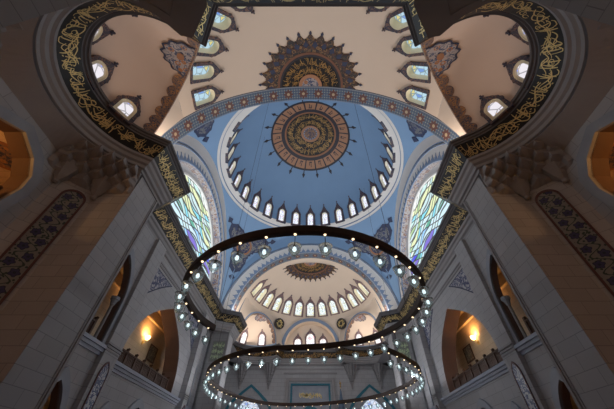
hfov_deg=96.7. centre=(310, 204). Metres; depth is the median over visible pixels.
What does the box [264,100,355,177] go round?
medallion
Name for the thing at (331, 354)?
crown molding
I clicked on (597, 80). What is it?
ceiling
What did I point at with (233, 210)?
pendentive
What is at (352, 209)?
dome window
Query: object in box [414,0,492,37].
trim
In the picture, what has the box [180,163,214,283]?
trim
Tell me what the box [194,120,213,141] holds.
ornament
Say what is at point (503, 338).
wall
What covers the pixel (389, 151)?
dome window
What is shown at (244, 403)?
window
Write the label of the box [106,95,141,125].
window
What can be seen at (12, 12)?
wall
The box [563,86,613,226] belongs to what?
wall
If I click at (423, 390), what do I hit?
wall
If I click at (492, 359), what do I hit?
balustrade
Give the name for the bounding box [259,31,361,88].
medallion
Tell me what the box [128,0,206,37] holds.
trim
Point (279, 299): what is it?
dome window
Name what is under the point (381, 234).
ornament
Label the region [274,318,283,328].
roundel
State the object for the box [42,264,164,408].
wall
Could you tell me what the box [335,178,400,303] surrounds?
pendentive
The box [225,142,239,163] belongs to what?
dome window
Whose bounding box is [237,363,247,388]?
wall bracket
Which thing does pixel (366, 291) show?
dome window
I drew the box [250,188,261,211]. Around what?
dome window
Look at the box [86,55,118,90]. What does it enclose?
window
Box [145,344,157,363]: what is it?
wall picture
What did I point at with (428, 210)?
window
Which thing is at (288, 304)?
dome window
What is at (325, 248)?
chandelier
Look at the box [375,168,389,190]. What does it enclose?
dome window
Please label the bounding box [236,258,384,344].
ceiling
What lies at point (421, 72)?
dome window
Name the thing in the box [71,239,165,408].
wall
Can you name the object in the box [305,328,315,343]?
bay window
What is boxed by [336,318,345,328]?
roundel
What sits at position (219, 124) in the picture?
pendentive
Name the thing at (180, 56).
ornament
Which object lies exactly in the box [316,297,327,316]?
dome window
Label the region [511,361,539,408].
tile panel
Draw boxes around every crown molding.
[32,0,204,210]
[146,204,246,343]
[170,0,450,46]
[229,331,278,364]
[276,343,345,365]
[342,341,391,364]
[374,204,474,343]
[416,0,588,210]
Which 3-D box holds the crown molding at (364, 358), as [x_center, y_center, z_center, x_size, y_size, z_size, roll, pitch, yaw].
[14.565,32.938,62.213,10.077,3.400,16.452,29,-52,-26]
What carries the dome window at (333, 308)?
attached to the ceiling at (344, 276)
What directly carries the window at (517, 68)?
attached to the ceiling at (478, 69)
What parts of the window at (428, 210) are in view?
frame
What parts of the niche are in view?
teal frame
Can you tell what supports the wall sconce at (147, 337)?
attached to the wall at (152, 325)
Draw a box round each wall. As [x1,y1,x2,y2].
[0,0,89,27]
[0,77,57,233]
[0,131,10,184]
[0,177,141,382]
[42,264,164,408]
[48,225,155,408]
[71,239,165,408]
[95,257,201,408]
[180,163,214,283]
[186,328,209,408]
[192,333,228,408]
[221,345,399,408]
[392,338,428,408]
[406,163,440,282]
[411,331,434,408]
[419,257,525,408]
[454,239,548,408]
[455,264,578,408]
[465,224,572,408]
[479,177,613,373]
[529,180,613,303]
[531,0,613,25]
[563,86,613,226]
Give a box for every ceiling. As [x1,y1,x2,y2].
[0,0,141,183]
[91,15,199,132]
[155,7,465,135]
[228,100,392,224]
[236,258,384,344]
[236,313,275,344]
[282,318,338,344]
[345,313,384,344]
[421,15,529,132]
[479,0,613,183]
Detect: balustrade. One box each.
[86,316,98,333]
[118,348,169,389]
[451,348,502,388]
[522,316,534,333]
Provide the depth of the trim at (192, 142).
51.89 m
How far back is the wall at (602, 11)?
9.29 m
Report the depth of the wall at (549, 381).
21.81 m
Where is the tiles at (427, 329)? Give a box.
[423,309,432,349]
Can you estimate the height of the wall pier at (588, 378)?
21.200 m
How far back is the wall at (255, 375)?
63.30 m
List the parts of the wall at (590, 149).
arch frame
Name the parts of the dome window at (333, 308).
glass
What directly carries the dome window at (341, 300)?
attached to the ceiling at (344, 276)
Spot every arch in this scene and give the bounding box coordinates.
[161,86,459,144]
[173,141,224,299]
[221,243,398,310]
[396,141,447,299]
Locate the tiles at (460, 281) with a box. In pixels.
[449,269,472,292]
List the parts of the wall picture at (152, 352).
panel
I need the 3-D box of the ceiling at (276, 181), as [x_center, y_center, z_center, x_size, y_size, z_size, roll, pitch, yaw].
[0.000,-12.162,62.650,33.970,15.800,33.970,0,-45,0]
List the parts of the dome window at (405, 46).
glass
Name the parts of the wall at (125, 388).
arch frame, arch frame, sill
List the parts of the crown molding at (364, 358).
moulding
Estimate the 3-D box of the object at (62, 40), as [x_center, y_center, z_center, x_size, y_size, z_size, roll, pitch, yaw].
[-14.543,-7.042,22.232,13.341,3.400,21.153,26,-50,-23]
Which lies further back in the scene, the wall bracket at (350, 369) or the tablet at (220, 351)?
the wall bracket at (350, 369)
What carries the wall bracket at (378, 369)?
attached to the wall at (255, 375)
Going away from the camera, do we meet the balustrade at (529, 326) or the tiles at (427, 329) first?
the balustrade at (529, 326)
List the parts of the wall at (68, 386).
arch frame, sill, arch frame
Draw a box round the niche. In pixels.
[285,378,335,408]
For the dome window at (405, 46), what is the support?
attached to the ceiling at (362, 34)
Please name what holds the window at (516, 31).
attached to the ceiling at (478, 69)
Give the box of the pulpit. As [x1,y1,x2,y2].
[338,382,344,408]
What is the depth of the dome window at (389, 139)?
53.02 m
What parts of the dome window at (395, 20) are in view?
glass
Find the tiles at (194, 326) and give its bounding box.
[188,310,198,348]
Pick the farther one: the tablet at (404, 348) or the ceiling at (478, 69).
the tablet at (404, 348)
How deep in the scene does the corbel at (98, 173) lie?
22.28 m
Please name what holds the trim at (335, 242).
attached to the arch at (239, 287)
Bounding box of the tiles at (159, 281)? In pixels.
[148,268,171,292]
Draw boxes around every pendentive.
[187,110,238,175]
[219,176,288,303]
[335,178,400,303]
[383,111,433,175]
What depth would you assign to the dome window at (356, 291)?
67.33 m
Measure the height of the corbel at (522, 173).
3.250 m
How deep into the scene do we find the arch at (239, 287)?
62.30 m
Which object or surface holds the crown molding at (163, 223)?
attached to the wall at (125, 388)
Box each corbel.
[46,140,141,199]
[479,140,573,199]
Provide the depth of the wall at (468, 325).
35.41 m
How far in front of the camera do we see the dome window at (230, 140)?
53.05 m
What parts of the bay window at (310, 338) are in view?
glass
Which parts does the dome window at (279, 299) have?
glass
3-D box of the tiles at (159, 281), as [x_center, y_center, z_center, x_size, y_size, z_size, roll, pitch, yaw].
[-17.870,10.165,31.944,0.060,4.100,5.550,0,-45,0]
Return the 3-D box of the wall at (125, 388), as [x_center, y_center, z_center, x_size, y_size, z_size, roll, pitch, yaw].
[-18.640,19.021,31.396,2.320,20.700,18.100,0,-45,0]
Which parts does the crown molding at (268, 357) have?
moulding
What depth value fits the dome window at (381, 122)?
49.66 m
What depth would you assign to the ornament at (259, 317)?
65.43 m
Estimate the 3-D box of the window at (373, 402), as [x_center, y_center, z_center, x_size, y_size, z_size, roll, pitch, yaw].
[13.600,46.475,58.036,10.800,14.150,0.200,0,-45,0]
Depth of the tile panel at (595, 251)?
18.67 m
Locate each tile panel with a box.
[0,189,85,304]
[81,361,109,408]
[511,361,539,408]
[535,189,613,296]
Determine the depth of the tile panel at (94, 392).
21.75 m
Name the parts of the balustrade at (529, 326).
lattice panel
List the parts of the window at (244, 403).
stone frame, glass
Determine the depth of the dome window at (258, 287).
65.26 m
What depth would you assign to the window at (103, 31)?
20.73 m
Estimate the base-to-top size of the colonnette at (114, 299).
3.850 m
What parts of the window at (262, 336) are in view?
glass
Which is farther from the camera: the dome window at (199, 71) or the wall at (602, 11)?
the dome window at (199, 71)
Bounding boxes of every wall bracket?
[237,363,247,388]
[264,363,276,388]
[344,363,356,389]
[371,363,384,389]
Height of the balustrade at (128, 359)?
1.813 m
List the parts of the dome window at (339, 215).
glass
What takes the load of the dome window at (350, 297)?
attached to the ceiling at (344, 276)
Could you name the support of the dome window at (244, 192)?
attached to the ceiling at (276, 181)
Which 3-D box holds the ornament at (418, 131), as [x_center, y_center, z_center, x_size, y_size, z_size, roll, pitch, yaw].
[15.425,-11.841,39.209,13.226,11.155,6.087,34,-54,-29]
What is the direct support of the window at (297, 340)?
attached to the ceiling at (296, 328)
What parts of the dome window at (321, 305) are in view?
glass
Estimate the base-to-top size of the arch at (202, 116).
18.720 m
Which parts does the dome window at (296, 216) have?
glass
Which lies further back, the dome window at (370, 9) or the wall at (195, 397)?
the wall at (195, 397)
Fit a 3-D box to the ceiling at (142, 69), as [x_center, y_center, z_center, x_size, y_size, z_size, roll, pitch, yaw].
[-13.876,-12.455,22.688,6.400,5.100,10.262,29,-52,-26]
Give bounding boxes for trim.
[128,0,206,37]
[177,135,226,277]
[217,105,403,227]
[223,235,390,301]
[394,135,443,278]
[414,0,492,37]
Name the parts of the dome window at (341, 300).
glass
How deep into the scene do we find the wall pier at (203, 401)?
46.06 m
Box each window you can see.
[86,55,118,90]
[92,23,115,44]
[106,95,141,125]
[171,171,212,281]
[190,61,223,83]
[191,85,223,109]
[197,36,228,57]
[212,8,238,32]
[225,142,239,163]
[225,384,270,408]
[226,128,242,147]
[226,156,240,177]
[231,7,254,13]
[231,169,244,190]
[232,115,249,132]
[238,328,247,344]
[239,179,252,202]
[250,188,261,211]
[250,279,267,297]
[254,284,270,303]
[257,329,265,345]
[262,196,273,218]
[262,288,276,308]
[270,292,283,312]
[276,201,286,223]
[281,295,293,315]
[291,206,300,225]
[293,297,303,316]
[293,334,302,344]
[305,297,315,316]
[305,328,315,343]
[306,205,314,224]
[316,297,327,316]
[318,333,327,342]
[320,204,330,225]
[327,295,339,314]
[334,201,344,223]
[337,292,350,312]
[344,288,359,308]
[347,196,358,218]
[349,284,365,303]
[350,384,394,408]
[353,279,370,297]
[355,329,363,345]
[359,188,370,211]
[366,7,388,13]
[368,179,381,201]
[371,115,387,131]
[373,328,382,344]
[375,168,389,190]
[378,128,393,147]
[380,156,394,177]
[381,142,394,162]
[382,7,408,32]
[392,35,423,57]
[397,61,430,83]
[397,85,429,109]
[408,172,449,275]
[479,95,514,125]
[502,55,534,89]
[505,23,528,44]
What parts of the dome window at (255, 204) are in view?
glass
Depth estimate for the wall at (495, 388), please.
33.68 m
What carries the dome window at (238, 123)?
attached to the ceiling at (276, 181)
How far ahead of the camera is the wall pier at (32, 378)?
17.21 m
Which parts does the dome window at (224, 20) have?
glass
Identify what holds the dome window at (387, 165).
attached to the ceiling at (276, 181)
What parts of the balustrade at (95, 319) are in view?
lattice panel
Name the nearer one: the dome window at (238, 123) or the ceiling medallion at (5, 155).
the ceiling medallion at (5, 155)
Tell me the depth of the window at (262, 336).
65.71 m
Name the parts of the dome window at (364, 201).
glass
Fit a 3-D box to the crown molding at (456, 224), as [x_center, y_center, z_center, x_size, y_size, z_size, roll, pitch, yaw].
[15.970,13.732,43.006,5.861,3.400,39.101,0,-45,0]
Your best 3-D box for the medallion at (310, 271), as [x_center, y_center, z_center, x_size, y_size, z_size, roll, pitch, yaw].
[0.000,17.485,70.150,13.753,1.638,6.894,0,-45,0]
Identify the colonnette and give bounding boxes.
[93,295,119,338]
[500,295,527,338]
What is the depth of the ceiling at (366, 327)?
66.16 m
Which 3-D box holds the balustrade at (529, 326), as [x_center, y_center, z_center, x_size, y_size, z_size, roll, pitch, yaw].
[18.165,9.082,21.465,0.370,1.813,3.340,0,-45,0]
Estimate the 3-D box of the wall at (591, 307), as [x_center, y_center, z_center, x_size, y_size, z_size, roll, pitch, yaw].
[16.400,4.752,17.126,2.800,20.700,0.001,0,-45,0]
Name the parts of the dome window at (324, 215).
glass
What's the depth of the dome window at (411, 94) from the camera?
32.74 m
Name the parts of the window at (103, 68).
glass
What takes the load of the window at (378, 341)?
attached to the ceiling at (366, 327)
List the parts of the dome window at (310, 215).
glass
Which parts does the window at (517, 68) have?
glass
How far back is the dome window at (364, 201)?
66.20 m
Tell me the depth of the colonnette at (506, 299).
24.00 m
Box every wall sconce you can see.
[141,335,150,344]
[470,335,478,344]
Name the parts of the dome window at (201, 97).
glass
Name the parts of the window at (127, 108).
glass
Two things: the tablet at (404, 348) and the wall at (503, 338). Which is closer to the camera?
the wall at (503, 338)
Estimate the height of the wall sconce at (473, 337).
1.056 m
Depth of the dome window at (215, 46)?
29.42 m
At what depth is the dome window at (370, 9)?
27.14 m
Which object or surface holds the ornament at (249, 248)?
attached to the pendentive at (233, 210)
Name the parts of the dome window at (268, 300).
glass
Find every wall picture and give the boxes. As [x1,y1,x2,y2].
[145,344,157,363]
[462,344,474,363]
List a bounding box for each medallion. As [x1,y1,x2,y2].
[0,141,11,170]
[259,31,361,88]
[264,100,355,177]
[283,263,337,281]
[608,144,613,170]
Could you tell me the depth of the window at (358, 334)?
66.09 m
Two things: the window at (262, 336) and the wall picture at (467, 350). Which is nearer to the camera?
the wall picture at (467, 350)
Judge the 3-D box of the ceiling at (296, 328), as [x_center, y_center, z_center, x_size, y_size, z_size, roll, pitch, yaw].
[0.000,33.022,69.579,14.400,7.100,2.500,0,-45,0]
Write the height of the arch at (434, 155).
18.720 m
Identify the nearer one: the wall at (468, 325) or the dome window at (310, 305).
the wall at (468, 325)
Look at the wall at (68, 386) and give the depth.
21.82 m
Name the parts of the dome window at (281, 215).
glass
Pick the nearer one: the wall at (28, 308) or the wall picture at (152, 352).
the wall at (28, 308)
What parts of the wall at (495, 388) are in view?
sill, arch frame, arch frame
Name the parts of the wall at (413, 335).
arch frame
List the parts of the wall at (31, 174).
arch frame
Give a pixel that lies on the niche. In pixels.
(300, 393)
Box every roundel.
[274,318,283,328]
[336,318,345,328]
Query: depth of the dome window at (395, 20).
27.86 m
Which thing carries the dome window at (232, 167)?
attached to the ceiling at (276, 181)
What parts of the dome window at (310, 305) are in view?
glass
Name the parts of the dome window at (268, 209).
glass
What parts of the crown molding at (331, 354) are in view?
moulding, moulding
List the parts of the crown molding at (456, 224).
moulding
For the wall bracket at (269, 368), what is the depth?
64.01 m
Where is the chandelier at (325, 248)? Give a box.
[174,103,432,408]
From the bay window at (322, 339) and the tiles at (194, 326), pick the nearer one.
the tiles at (194, 326)
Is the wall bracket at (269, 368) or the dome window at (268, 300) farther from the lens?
the dome window at (268, 300)
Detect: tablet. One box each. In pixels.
[208,341,225,361]
[396,341,411,361]
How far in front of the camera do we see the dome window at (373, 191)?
64.01 m
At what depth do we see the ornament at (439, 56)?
25.45 m
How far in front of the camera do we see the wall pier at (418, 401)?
45.52 m
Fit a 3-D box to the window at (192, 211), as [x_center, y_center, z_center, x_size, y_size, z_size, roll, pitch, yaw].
[-20.050,4.101,46.386,0.400,15.600,29.000,0,-45,0]
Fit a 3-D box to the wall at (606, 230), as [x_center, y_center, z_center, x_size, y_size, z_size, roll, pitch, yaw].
[18.750,4.091,16.465,2.666,20.700,0.001,-35,-55,30]
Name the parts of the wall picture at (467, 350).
panel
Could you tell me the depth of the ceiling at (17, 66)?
18.24 m
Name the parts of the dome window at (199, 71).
glass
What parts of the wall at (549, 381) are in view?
arch frame, sill, arch frame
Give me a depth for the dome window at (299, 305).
72.63 m
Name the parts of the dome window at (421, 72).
glass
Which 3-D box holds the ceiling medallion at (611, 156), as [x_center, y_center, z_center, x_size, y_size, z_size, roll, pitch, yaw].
[23.600,-3.716,21.111,3.000,0.090,3.000,0,-45,0]
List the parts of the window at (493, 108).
glass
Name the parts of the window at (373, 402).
stone frame, glass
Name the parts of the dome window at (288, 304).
glass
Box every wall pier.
[0,177,157,408]
[193,332,232,408]
[388,332,427,408]
[463,177,613,408]
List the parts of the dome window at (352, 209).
glass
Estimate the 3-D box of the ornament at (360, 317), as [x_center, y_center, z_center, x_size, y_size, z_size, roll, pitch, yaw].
[12.477,28.316,63.706,2.703,5.450,10.962,29,-52,-26]
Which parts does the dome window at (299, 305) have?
glass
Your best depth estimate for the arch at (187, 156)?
52.52 m
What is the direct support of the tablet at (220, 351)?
attached to the wall pier at (203, 401)
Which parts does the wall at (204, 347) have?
arch frame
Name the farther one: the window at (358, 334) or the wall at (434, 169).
the window at (358, 334)
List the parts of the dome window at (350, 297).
glass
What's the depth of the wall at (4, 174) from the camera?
22.28 m
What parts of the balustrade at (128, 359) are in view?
lattice panel, lattice panel, lattice panel, handrail, lattice panel, lattice panel, lattice panel, lattice panel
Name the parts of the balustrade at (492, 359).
lattice panel, lattice panel, lattice panel, lattice panel, handrail, lattice panel, lattice panel, lattice panel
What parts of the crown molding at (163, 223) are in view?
moulding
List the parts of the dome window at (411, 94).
glass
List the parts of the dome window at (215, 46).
glass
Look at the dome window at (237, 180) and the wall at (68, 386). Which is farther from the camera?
the dome window at (237, 180)
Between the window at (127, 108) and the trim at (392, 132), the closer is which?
the window at (127, 108)
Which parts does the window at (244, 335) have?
glass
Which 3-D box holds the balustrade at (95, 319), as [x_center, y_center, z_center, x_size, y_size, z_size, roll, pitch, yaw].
[-18.035,9.082,21.465,0.370,1.813,3.340,0,-45,0]
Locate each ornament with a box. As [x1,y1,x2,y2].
[143,37,199,133]
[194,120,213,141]
[228,217,275,278]
[245,311,275,343]
[344,311,375,340]
[345,217,392,279]
[406,120,426,141]
[420,37,476,133]
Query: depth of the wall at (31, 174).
18.84 m
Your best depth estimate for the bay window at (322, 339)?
69.57 m
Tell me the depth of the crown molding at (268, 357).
64.72 m
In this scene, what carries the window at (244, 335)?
attached to the ceiling at (254, 327)
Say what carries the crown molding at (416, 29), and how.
attached to the wall
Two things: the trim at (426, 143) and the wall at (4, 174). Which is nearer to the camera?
the wall at (4, 174)
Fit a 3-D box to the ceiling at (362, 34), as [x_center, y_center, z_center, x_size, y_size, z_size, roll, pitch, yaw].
[0.000,-15.825,26.813,32.000,15.900,14.461,0,-45,0]
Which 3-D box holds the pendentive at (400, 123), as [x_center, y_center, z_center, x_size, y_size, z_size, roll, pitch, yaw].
[9.400,-4.782,41.976,18.800,21.926,18.800,0,-45,0]
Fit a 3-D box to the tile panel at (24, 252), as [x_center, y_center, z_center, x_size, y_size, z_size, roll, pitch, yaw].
[-18.513,4.718,16.067,1.640,16.350,0.100,35,-55,-30]
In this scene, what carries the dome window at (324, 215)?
attached to the ceiling at (276, 181)
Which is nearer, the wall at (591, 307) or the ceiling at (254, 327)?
the wall at (591, 307)

